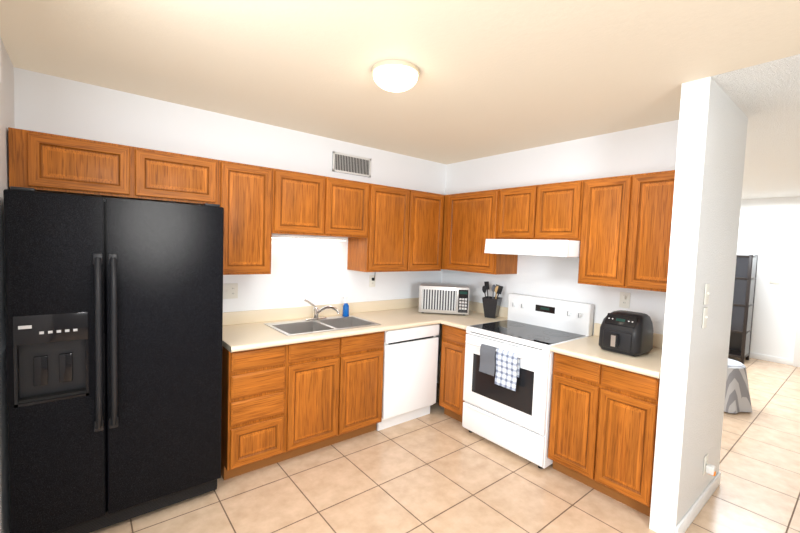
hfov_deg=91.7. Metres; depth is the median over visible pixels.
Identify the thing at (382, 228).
upper cabinet
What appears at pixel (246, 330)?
countertop
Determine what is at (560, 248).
range hood
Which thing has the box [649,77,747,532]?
wall
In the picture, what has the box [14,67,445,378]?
wall
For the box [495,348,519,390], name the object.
hanging towel
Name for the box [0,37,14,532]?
wall
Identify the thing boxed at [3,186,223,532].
fridge
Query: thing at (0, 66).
header
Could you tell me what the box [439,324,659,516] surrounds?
base cabinet
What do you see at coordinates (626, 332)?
air fryer
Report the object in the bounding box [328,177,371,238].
upper cabinet
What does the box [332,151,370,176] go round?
air vent
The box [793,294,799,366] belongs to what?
trim
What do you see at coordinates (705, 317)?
light switch
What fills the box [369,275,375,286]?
electrical outlet
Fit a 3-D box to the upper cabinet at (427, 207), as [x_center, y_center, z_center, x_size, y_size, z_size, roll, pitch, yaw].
[0.156,-0.349,3.917,0.456,0.770,0.340,0,4,-39]
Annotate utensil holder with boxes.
[482,281,502,317]
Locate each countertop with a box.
[222,298,477,351]
[442,302,507,329]
[550,323,662,378]
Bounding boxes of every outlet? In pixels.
[223,283,237,298]
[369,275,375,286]
[619,292,629,307]
[703,454,715,475]
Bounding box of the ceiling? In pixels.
[0,0,799,198]
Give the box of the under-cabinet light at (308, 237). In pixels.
[272,234,347,240]
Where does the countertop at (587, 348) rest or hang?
on the base cabinet at (602, 428)
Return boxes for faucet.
[304,299,339,319]
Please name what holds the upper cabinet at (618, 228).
attached to the wall at (647, 149)
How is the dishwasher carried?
on the floor
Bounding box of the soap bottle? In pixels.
[342,297,348,316]
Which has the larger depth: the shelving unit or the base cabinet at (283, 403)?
the shelving unit
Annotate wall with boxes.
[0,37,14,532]
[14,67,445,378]
[437,120,678,383]
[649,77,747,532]
[737,196,799,359]
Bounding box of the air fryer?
[598,310,652,355]
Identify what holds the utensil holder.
on the countertop at (476, 313)
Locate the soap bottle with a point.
(345, 313)
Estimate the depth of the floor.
2.53 m
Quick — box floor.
[91,356,799,532]
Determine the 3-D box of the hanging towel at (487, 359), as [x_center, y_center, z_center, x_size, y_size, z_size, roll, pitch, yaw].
[0.692,0.728,3.036,0.040,0.217,0.145,0,4,-39]
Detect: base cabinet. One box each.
[221,331,384,479]
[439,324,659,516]
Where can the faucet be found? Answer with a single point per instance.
(316, 311)
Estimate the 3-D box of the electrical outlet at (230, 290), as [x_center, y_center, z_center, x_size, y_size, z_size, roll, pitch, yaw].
[-1.308,0.190,2.989,0.118,0.118,0.014,0,4,-39]
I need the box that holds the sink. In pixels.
[264,315,380,335]
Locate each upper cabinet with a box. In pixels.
[8,127,135,199]
[136,147,223,204]
[220,161,275,274]
[276,169,327,236]
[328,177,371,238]
[347,184,411,271]
[408,190,443,270]
[441,170,674,291]
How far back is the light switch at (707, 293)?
2.19 m
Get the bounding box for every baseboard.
[675,472,720,532]
[749,352,792,365]
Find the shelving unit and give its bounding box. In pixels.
[728,255,757,363]
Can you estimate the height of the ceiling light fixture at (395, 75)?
0.096 m
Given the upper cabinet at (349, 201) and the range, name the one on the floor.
the range
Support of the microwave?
on the countertop at (246, 330)
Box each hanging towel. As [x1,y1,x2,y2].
[479,344,497,375]
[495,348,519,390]
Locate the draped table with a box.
[724,359,751,413]
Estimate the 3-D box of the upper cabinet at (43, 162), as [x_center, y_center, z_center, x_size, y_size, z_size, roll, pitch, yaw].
[-1.880,-0.566,2.252,0.519,0.300,0.340,0,4,-39]
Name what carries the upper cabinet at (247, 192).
attached to the wall at (315, 272)
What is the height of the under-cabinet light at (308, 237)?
0.032 m
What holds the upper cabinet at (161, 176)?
attached to the wall at (315, 272)
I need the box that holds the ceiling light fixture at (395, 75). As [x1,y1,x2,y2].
[372,60,419,91]
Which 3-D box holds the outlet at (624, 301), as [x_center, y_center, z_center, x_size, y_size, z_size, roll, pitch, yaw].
[1.685,0.253,2.920,0.028,0.118,0.072,0,4,-39]
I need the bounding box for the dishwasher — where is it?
[377,324,438,430]
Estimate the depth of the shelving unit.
5.79 m
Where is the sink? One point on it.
(297, 327)
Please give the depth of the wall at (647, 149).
3.29 m
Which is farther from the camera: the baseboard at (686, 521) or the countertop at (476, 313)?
the countertop at (476, 313)
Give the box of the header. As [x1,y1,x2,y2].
[0,51,0,82]
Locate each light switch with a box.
[702,307,707,328]
[704,284,709,304]
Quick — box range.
[462,293,593,468]
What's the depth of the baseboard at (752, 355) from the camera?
5.94 m
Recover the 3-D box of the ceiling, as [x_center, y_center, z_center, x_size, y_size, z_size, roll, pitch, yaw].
[2.834,-1.024,2.718,8.720,0.100,5.720,0,4,-39]
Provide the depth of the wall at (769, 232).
5.92 m
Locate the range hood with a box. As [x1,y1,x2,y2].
[484,239,579,256]
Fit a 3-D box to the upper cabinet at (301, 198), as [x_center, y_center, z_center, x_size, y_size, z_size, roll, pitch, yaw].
[-0.861,-0.490,3.082,0.422,0.470,0.340,0,4,-39]
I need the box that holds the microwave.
[418,282,469,314]
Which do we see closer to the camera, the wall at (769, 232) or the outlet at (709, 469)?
the outlet at (709, 469)
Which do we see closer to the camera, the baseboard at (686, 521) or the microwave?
the baseboard at (686, 521)
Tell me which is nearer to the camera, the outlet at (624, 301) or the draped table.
the outlet at (624, 301)

